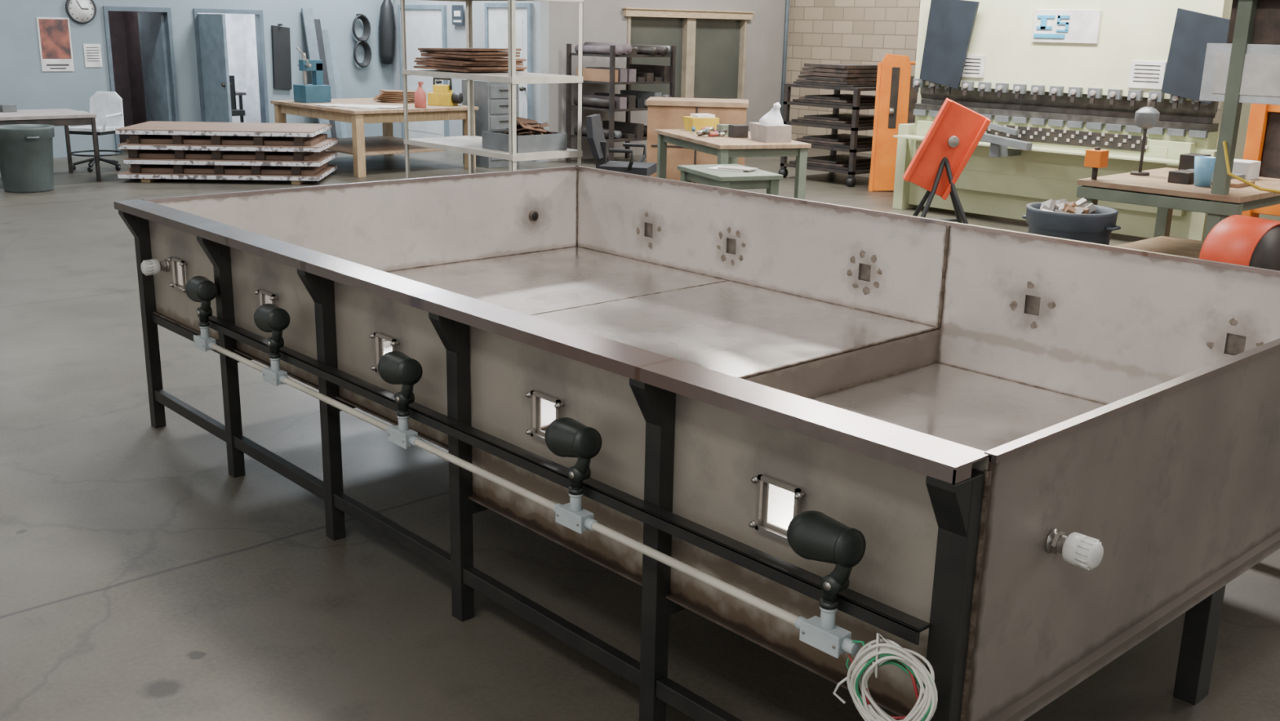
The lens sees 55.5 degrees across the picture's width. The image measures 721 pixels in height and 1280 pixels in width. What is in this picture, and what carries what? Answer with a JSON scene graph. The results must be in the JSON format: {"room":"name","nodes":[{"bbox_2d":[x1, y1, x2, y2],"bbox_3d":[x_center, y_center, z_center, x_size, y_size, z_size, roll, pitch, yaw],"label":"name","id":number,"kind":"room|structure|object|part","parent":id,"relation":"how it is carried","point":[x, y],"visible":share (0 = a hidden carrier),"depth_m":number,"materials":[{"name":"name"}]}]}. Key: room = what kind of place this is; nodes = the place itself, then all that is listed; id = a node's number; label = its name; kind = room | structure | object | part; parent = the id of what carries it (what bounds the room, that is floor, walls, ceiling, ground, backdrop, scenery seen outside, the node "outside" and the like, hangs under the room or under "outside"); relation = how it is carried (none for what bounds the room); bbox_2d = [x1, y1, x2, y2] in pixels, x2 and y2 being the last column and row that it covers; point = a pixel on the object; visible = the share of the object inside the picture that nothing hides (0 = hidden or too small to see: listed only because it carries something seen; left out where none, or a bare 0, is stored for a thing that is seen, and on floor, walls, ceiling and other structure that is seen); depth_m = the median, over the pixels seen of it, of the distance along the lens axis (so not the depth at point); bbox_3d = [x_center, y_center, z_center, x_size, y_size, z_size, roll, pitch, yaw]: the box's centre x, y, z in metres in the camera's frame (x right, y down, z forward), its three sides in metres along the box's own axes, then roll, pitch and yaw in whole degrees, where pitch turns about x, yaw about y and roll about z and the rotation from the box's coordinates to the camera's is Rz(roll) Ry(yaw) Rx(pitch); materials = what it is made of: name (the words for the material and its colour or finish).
{"room":"industrial workshop","nodes":[
{"label":"industrial workshop","id":0,"kind":"room"},
{"bbox_2d":[107,10,162,140],"bbox_3d":[-7.619,-4.317,17.484,1.230,2.450,1.940,-13,20,-41],"label":"wall","id":1,"kind":"structure","parent":0,"point":[123,25],"depth_m":18.37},
{"bbox_2d":[102,5,179,153],"bbox_3d":[-7.154,-3.945,17.090,0.900,1.960,0.980,-13,20,-41],"label":"door","id":2,"kind":"structure","parent":1,"relation":"in","point":[155,29],"depth_m":17.13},
{"bbox_2d":[0,0,395,157],"bbox_3d":[-10.023,-4.484,13.658,16.450,4.700,0.150,-13,20,-41],"label":"wall","id":3,"kind":"structure","parent":0,"point":[24,84],"depth_m":16.96,"materials":[{"name":"paint"}]},
{"bbox_2d":[35,17,74,71],"bbox_3d":[-7.641,-4.129,15.912,0.400,0.680,0.015,-13,20,-41],"label":"poster","id":4,"kind":"object","parent":3,"relation":"attached to","point":[54,33],"visible":1,"depth_m":15.90,"materials":[{"name":"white paper"}]},
{"bbox_2d":[65,0,96,23],"bbox_3d":[-7.354,-4.628,16.014,0.380,0.380,0.050,-13,20,-41],"label":"wall clock","id":5,"kind":"object","parent":3,"relation":"attached to","point":[81,11],"visible":1,"depth_m":16.01,"materials":[{"name":"white plastic"}]},
{"bbox_2d":[83,44,102,66],"bbox_3d":[-7.305,-4.070,16.252,0.220,0.300,0.012,-13,20,-41],"label":"notice","id":6,"kind":"object","parent":3,"relation":"attached to","point":[92,52],"visible":1,"depth_m":16.25,"materials":[{"name":"white paper"}]},
{"bbox_2d":[193,8,269,123],"bbox_3d":[-5.662,-3.989,17.367,1.020,1.960,0.960,-13,20,-41],"label":"door","id":7,"kind":"structure","parent":3,"relation":"in","point":[211,37],"depth_m":17.08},
{"bbox_2d":[271,23,292,89],"bbox_3d":[-5.286,-4.486,17.988,0.290,0.945,0.100,-13,20,-41],"label":"mat","id":8,"kind":"object","parent":3,"relation":"attached to","point":[281,39],"visible":1,"depth_m":17.98,"materials":[{"name":"rubber"}]},
{"bbox_2d":[352,13,371,67],"bbox_3d":[-4.305,-4.923,18.750,0.316,0.805,0.160,-13,20,-41],"label":"coil","id":9,"kind":"object","parent":3,"relation":"attached to","point":[362,40],"visible":1,"depth_m":18.75,"materials":[{"name":"grey metal"}]},
{"bbox_2d":[378,0,395,64],"bbox_3d":[-3.943,-5.136,18.946,0.264,1.017,0.264,2,15,2],"label":"bag","id":10,"kind":"object","parent":3,"relation":"hanging from","point":[386,21],"visible":1,"depth_m":18.86,"materials":[{"name":"fabric"}]},
{"bbox_2d":[197,13,261,122],"bbox_3d":[-6.474,-4.571,18.498,1.830,2.450,1.940,-13,20,-41],"label":"wall","id":11,"kind":"structure","parent":0,"point":[240,28],"depth_m":19.57,"materials":[{"name":"white paint"}]},
{"bbox_2d":[391,0,548,162],"bbox_3d":[-2.563,-5.432,17.689,0.150,4.700,3.800,-13,20,-41],"label":"wall","id":12,"kind":"structure","parent":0,"point":[456,34],"depth_m":17.43,"materials":[{"name":"paint"}]},
{"bbox_2d":[397,4,448,138],"bbox_3d":[-3.348,-4.355,18.635,0.120,2.090,1.270,-13,20,-41],"label":"door","id":13,"kind":"structure","parent":12,"relation":"in","point":[425,24],"depth_m":18.58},
{"bbox_2d":[451,4,463,25],"bbox_3d":[-2.656,-5.027,17.720,0.015,0.280,0.280,-13,20,-41],"label":"wall sign","id":14,"kind":"object","parent":12,"relation":"attached to","point":[457,10],"depth_m":17.70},
{"bbox_2d":[484,3,533,160],"bbox_3d":[-1.872,-3.912,17.080,0.120,2.120,1.050,-13,20,-41],"label":"door","id":15,"kind":"structure","parent":12,"relation":"in","point":[495,14],"depth_m":16.85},
{"bbox_2d":[0,139,1279,720],"bbox_3d":[0.377,-1.199,11.572,28.000,0.100,30.000,-13,20,-41],"label":"floor","id":16,"kind":"structure","parent":0,"point":[141,579],"depth_m":4.20,"materials":[{"name":"concrete"}]},
{"bbox_2d":[0,124,54,193],"bbox_3d":[-6.613,-2.174,13.102,0.626,0.680,0.626,2,15,2],"label":"trash can","id":17,"kind":"object","parent":16,"relation":"on","point":[26,150],"visible":1,"depth_m":12.92,"materials":[{"name":"grey plastic"}]},
{"bbox_2d":[0,108,101,181],"bbox_3d":[-7.481,-2.324,13.432,2.600,0.760,1.000,-13,20,-41],"label":"table","id":18,"kind":"object","parent":16,"relation":"on","point":[66,117],"visible":1,"depth_m":13.74,"materials":[{"name":"grey laminate"}]},
{"bbox_2d":[0,103,17,112],"bbox_3d":[-7.345,-2.954,13.725,0.510,0.300,0.245,-13,20,-41],"label":"box","id":19,"kind":"object","parent":18,"relation":"on","point":[4,108],"visible":1,"depth_m":13.80,"materials":[{"name":"grey cardboard"}]},
{"bbox_2d":[68,91,124,172],"bbox_3d":[-6.699,-2.813,14.949,0.622,0.929,0.622,5,16,12],"label":"swivel chair","id":20,"kind":"object","parent":16,"relation":"on","point":[108,108],"visible":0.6,"depth_m":15.08,"materials":[{"name":"white plastic"}]},
{"bbox_2d":[115,120,338,184],"bbox_3d":[-4.852,-2.482,14.504,2.296,0.604,1.263,0,15,-4],"label":"pallets","id":21,"kind":"object","parent":16,"relation":"on","point":[296,153],"visible":1,"depth_m":14.01,"materials":[{"name":"brown plywood"},{"name":"chipped white paint"}]},
{"bbox_2d":[229,75,246,122],"bbox_3d":[-6.473,-3.886,18.553,0.900,1.100,0.950,-13,20,-41],"label":"chair","id":22,"kind":"object","parent":16,"relation":"on","point":[235,112],"visible":0.18,"depth_m":18.52,"materials":[{"name":"black plastic"}]},
{"bbox_2d":[301,8,347,137],"bbox_3d":[-4.691,-4.245,18.301,0.520,2.000,0.480,-13,20,-41],"label":"sheets","id":23,"kind":"object","parent":16,"relation":"on","point":[319,46],"visible":0.5,"depth_m":18.31,"materials":[{"name":"grey metal"}]},
{"bbox_2d":[270,97,478,177],"bbox_3d":[-3.501,-2.976,16.038,1.800,0.800,2.200,-13,20,-41],"label":"wooden workbench","id":24,"kind":"object","parent":16,"relation":"on","point":[360,146],"visible":0.61,"depth_m":15.42,"materials":[{"name":"brown wood"}]},
{"bbox_2d":[293,47,331,102],"bbox_3d":[-4.328,-3.726,15.862,0.466,0.706,0.361,-13,20,-41],"label":"press","id":25,"kind":"object","parent":24,"relation":"on","point":[316,92],"visible":1,"depth_m":15.85,"materials":[{"name":"teal paint"}]},
{"bbox_2d":[314,103,403,108],"bbox_3d":[-3.544,-3.201,15.323,1.134,0.010,0.568,5,16,15],"label":"paper sheets","id":26,"kind":"object","parent":24,"relation":"on","point":[362,106],"visible":0.95,"depth_m":15.29,"materials":[{"name":"white paper"}]},
{"bbox_2d":[373,89,415,102],"bbox_3d":[-3.245,-3.545,16.317,0.616,0.156,0.569,10,18,29],"label":"scraps","id":27,"kind":"object","parent":24,"relation":"on","point":[388,95],"visible":0.73,"depth_m":16.18,"materials":[{"name":"brown wood"}]},
{"bbox_2d":[413,81,426,107],"bbox_3d":[-2.772,-3.352,15.351,0.150,0.320,0.150,-13,20,-41],"label":"bottle","id":28,"kind":"object","parent":24,"relation":"on","point":[420,95],"visible":1,"depth_m":15.31,"materials":[{"name":"plastic"}]},
{"bbox_2d":[427,76,462,106],"bbox_3d":[-2.514,-3.498,15.832,0.440,0.356,0.240,6,16,18],"label":"power tool","id":29,"kind":"object","parent":24,"relation":"on","point":[442,95],"visible":0.96,"depth_m":15.77,"materials":[{"name":"yellow plastic"}]},
{"bbox_2d":[461,79,519,168],"bbox_3d":[-1.988,-3.197,16.262,0.500,1.170,0.630,-13,20,-41],"label":"filing cabinet","id":30,"kind":"object","parent":16,"relation":"on","point":[491,98],"visible":0.52,"depth_m":15.98,"materials":[{"name":"metal"}]},
{"bbox_2d":[400,0,583,178],"bbox_3d":[-1.504,-2.881,12.165,0.866,2.750,1.896,-13,20,-41],"label":"metal shelving unit","id":31,"kind":"object","parent":16,"relation":"on","point":[471,144],"visible":0.71,"depth_m":11.88,"materials":[{"name":"beige paint"}]},
{"bbox_2d":[413,48,527,71],"bbox_3d":[-1.737,-3.065,12.367,0.797,0.224,0.986,-13,20,-41],"label":"stack","id":32,"kind":"object","parent":31,"relation":"on","point":[459,60],"visible":1,"depth_m":12.09,"materials":[{"name":"brown wood"}]},
{"bbox_2d":[481,116,567,152],"bbox_3d":[-1.133,-2.234,11.947,0.620,0.311,0.580,-13,20,-41],"label":"bin","id":33,"kind":"object","parent":31,"relation":"on","point":[531,135],"visible":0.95,"depth_m":11.80,"materials":[{"name":"grey metal"}]},
{"bbox_2d":[565,41,675,162],"bbox_3d":[-0.252,-3.530,16.747,1.158,1.628,0.994,-13,20,-41],"label":"rack","id":34,"kind":"object","parent":16,"relation":"on","point":[628,100],"visible":0.84,"depth_m":16.44,"materials":[{"name":"metal"}]},
{"bbox_2d":[585,114,657,176],"bbox_3d":[-0.171,-1.891,11.967,0.671,0.999,0.658,4,16,11],"label":"office chair","id":35,"kind":"object","parent":16,"relation":"on","point":[597,143],"visible":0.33,"depth_m":11.80,"materials":[{"name":"black fabric"}]},
{"bbox_2d":[118,210,1226,720],"bbox_3d":[0.134,0.053,4.887,2.713,1.016,4.337,-13,20,-41],"label":"support frame","id":36,"kind":"object","parent":16,"relation":"on","point":[957,507],"visible":0.45,"depth_m":3.48,"materials":[{"name":"black metal"}]},
{"bbox_2d":[193,325,859,657],"bbox_3d":[-0.672,0.239,3.743,0.051,0.094,3.336,-13,20,-41],"label":"conduit","id":37,"kind":"object","parent":36,"relation":"attached to","point":[821,633],"visible":0.98,"depth_m":3.20,"materials":[{"name":"grey plastic"}]},
{"bbox_2d":[185,275,217,326],"bbox_3d":[-1.750,-0.241,4.871,0.113,0.190,0.186,-13,20,-41],"label":"spotlight","id":38,"kind":"object","parent":37,"relation":"on","point":[197,288],"visible":1,"depth_m":4.81,"materials":[{"name":"metal"}]},
{"bbox_2d":[253,303,289,358],"bbox_3d":[-1.338,-0.114,4.438,0.112,0.190,0.186,-13,20,-41],"label":"spotlight","id":39,"kind":"object","parent":37,"relation":"on","point":[268,317],"visible":1,"depth_m":4.37,"materials":[{"name":"metal"}]},
{"bbox_2d":[377,351,422,416],"bbox_3d":[-0.752,0.068,3.822,0.113,0.190,0.186,-13,20,-41],"label":"spotlight","id":40,"kind":"object","parent":37,"relation":"on","point":[394,367],"visible":1,"depth_m":3.76,"materials":[{"name":"metal"}]},
{"bbox_2d":[544,417,601,494],"bbox_3d":[-0.179,0.246,3.220,0.112,0.190,0.186,-13,20,-41],"label":"spotlight","id":41,"kind":"object","parent":37,"relation":"on","point":[565,437],"visible":1,"depth_m":3.16,"materials":[{"name":"metal"}]},
{"bbox_2d":[786,510,866,609],"bbox_3d":[0.394,0.423,2.618,0.113,0.190,0.186,-13,20,-41],"label":"spotlight","id":42,"kind":"object","parent":37,"relation":"on","point":[813,535],"visible":1,"depth_m":2.56,"materials":[{"name":"metal"}]},
{"bbox_2d":[832,632,937,720],"bbox_3d":[0.543,0.676,2.474,0.101,0.233,0.333,-13,20,-41],"label":"coil","id":43,"kind":"object","parent":37,"relation":"hanging from","point":[868,660],"visible":1,"depth_m":2.48,"materials":[{"name":"white plastic"}]},
{"bbox_2d":[113,165,1279,720],"bbox_3d":[0.146,-0.140,4.782,2.665,0.664,4.472,-13,20,-41],"label":"tank","id":44,"kind":"object","parent":36,"relation":"on","point":[830,359],"depth_m":4.21,"materials":[{"name":"grey metal"}]},
{"bbox_3d":[-2.124,-0.410,5.331,0.107,0.068,0.068,-13,20,-41],"label":"pvc pipe cap","id":45,"kind":"part","parent":44,"relation":"part of","materials":[{"name":"white plastic"}]},
{"bbox_3d":[0.932,0.403,2.610,0.068,0.068,0.107,-13,20,-41],"label":"pvc pipe cap","id":46,"kind":"part","parent":44,"relation":"part of","materials":[{"name":"white plastic"}]},
{"bbox_2d":[645,97,748,190],"bbox_3d":[0.649,-2.444,13.933,1.140,1.060,0.640,2,15,4],"label":"cabinet","id":47,"kind":"object","parent":16,"relation":"on","point":[663,113],"visible":0.34,"depth_m":13.59,"materials":[{"name":"wood"}]},
{"bbox_2d":[677,164,782,195],"bbox_3d":[0.779,-1.375,10.844,0.600,0.640,0.900,-5,17,-22],"label":"table","id":48,"kind":"object","parent":16,"relation":"on","point":[756,179],"visible":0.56,"depth_m":10.49,"materials":[{"name":"paint"}]},
{"bbox_2d":[706,165,758,172],"bbox_3d":[0.828,-1.704,10.797,0.400,0.020,0.260,10,18,29],"label":"paper note","id":49,"kind":"object","parent":48,"relation":"on","point":[731,168],"visible":1,"depth_m":10.73,"materials":[{"name":"white paper"}]},
{"bbox_2d":[654,128,811,199],"bbox_3d":[0.888,-1.870,12.354,0.950,0.800,1.750,-4,16,-19],"label":"table","id":50,"kind":"object","parent":16,"relation":"on","point":[727,149],"visible":0.59,"depth_m":11.70,"materials":[{"name":"brown wood"}]},
{"bbox_2d":[682,113,719,131],"bbox_3d":[0.649,-2.510,12.833,0.320,0.170,0.280,-4,16,-19],"label":"bin","id":51,"kind":"object","parent":50,"relation":"on","point":[700,121],"visible":0.86,"depth_m":12.73,"materials":[{"name":"yellow plastic"}]},
{"bbox_2d":[691,124,748,137],"bbox_3d":[0.768,-2.334,12.296,0.543,0.120,0.604,-4,16,-19],"label":"tools","id":52,"kind":"object","parent":50,"relation":"on","point":[741,131],"visible":1,"depth_m":12.12,"materials":[{"name":"metal"}]},
{"bbox_2d":[748,102,791,142],"bbox_3d":[1.271,-2.321,11.809,0.280,0.374,0.420,-4,16,-19],"label":"tissue box","id":53,"kind":"object","parent":50,"relation":"on","point":[771,128],"visible":1,"depth_m":11.70,"materials":[{"name":"cardboard"}]},
{"bbox_2d":[778,63,877,186],"bbox_3d":[2.603,-3.025,15.480,1.120,1.438,1.160,-13,20,-41],"label":"cart","id":54,"kind":"object","parent":16,"relation":"on","point":[856,77],"visible":0.77,"depth_m":15.14,"materials":[{"name":"metal"}]},
{"bbox_2d":[867,53,917,191],"bbox_3d":[3.092,-2.817,14.465,0.675,1.600,0.346,1,15,-1],"label":"guard","id":55,"kind":"object","parent":16,"relation":"on","point":[895,98],"visible":0.71,"depth_m":14.31,"materials":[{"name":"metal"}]},
{"bbox_2d":[902,97,991,224],"bbox_3d":[2.700,-1.672,10.845,0.701,1.308,0.586,2,15,4],"label":"stand","id":56,"kind":"object","parent":16,"relation":"on","point":[956,131],"visible":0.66,"depth_m":10.74,"materials":[{"name":"red paint"}]},
{"bbox_2d":[1022,197,1120,244],"bbox_3d":[2.977,-0.743,8.492,0.605,0.758,0.605,2,15,2],"label":"bin","id":57,"kind":"object","parent":16,"relation":"on","point":[1079,220],"visible":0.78,"depth_m":8.23,"materials":[{"name":"plastic"}]},
{"bbox_2d":[892,0,1279,240],"bbox_3d":[4.410,-3.003,12.034,2.448,3.300,3.370,-13,20,-41],"label":"press brake","id":58,"kind":"object","parent":16,"relation":"on","point":[1108,58],"visible":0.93,"depth_m":11.60,"materials":[{"name":"green paint"}]},
{"bbox_2d":[1076,0,1279,258],"bbox_3d":[4.328,-1.645,8.406,1.460,2.600,1.975,-13,20,-41],"label":"station","id":59,"kind":"object","parent":16,"relation":"on","point":[1246,68],"visible":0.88,"depth_m":8.10,"materials":[{"name":"brown wood"}]},
{"bbox_2d":[1193,155,1215,186],"bbox_3d":[3.945,-1.321,8.508,0.150,0.200,0.148,-13,20,-41],"label":"cup","id":60,"kind":"object","parent":59,"relation":"on","point":[1204,166],"visible":0.94,"depth_m":8.46,"materials":[{"name":"plastic"}]},
{"bbox_2d":[1199,214,1279,271],"bbox_3d":[3.774,-0.496,7.616,0.638,0.801,0.402,-7,17,-27],"label":"drum","id":61,"kind":"object","parent":16,"relation":"on","point":[1237,239],"visible":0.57,"depth_m":7.38,"materials":[{"name":"red paint"}]},
{"bbox_2d":[1241,103,1279,217],"bbox_3d":[5.333,-1.357,9.607,0.400,1.450,1.020,-13,20,-41],"label":"equipment rack","id":62,"kind":"object","parent":16,"relation":"on","point":[1262,144],"visible":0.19,"depth_m":9.67,"materials":[{"name":"orange metal"}]},
{"bbox_2d":[548,0,790,161],"bbox_3d":[0.550,-5.468,18.064,4.950,4.700,0.150,-13,20,-41],"label":"wall","id":63,"kind":"structure","parent":0,"point":[603,20],"depth_m":17.52,"materials":[{"name":"beige paint"}]},
{"bbox_2d":[622,7,755,99],"bbox_3d":[0.719,-4.579,18.409,2.720,1.390,0.200,-13,20,-41],"label":"window","id":64,"kind":"structure","parent":63,"relation":"in","point":[710,45],"depth_m":18.54,"materials":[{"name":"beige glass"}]},
{"bbox_2d":[780,0,789,119],"bbox_3d":[2.374,-5.787,19.557,0.060,4.600,0.060,-13,20,-41],"label":"conduit","id":65,"kind":"object","parent":63,"relation":"attached to","point":[787,4],"depth_m":19.76,"materials":[{"name":"grey metal"}]},
{"bbox_2d":[786,0,1222,154],"bbox_3d":[9.293,-3.769,12.558,0.200,4.700,20.450,-13,20,-41],"label":"wall","id":66,"kind":"structure","parent":0,"point":[864,32],"depth_m":18.99,"materials":[{"name":"beige brick"},{"name":"mortar"}]}
]}

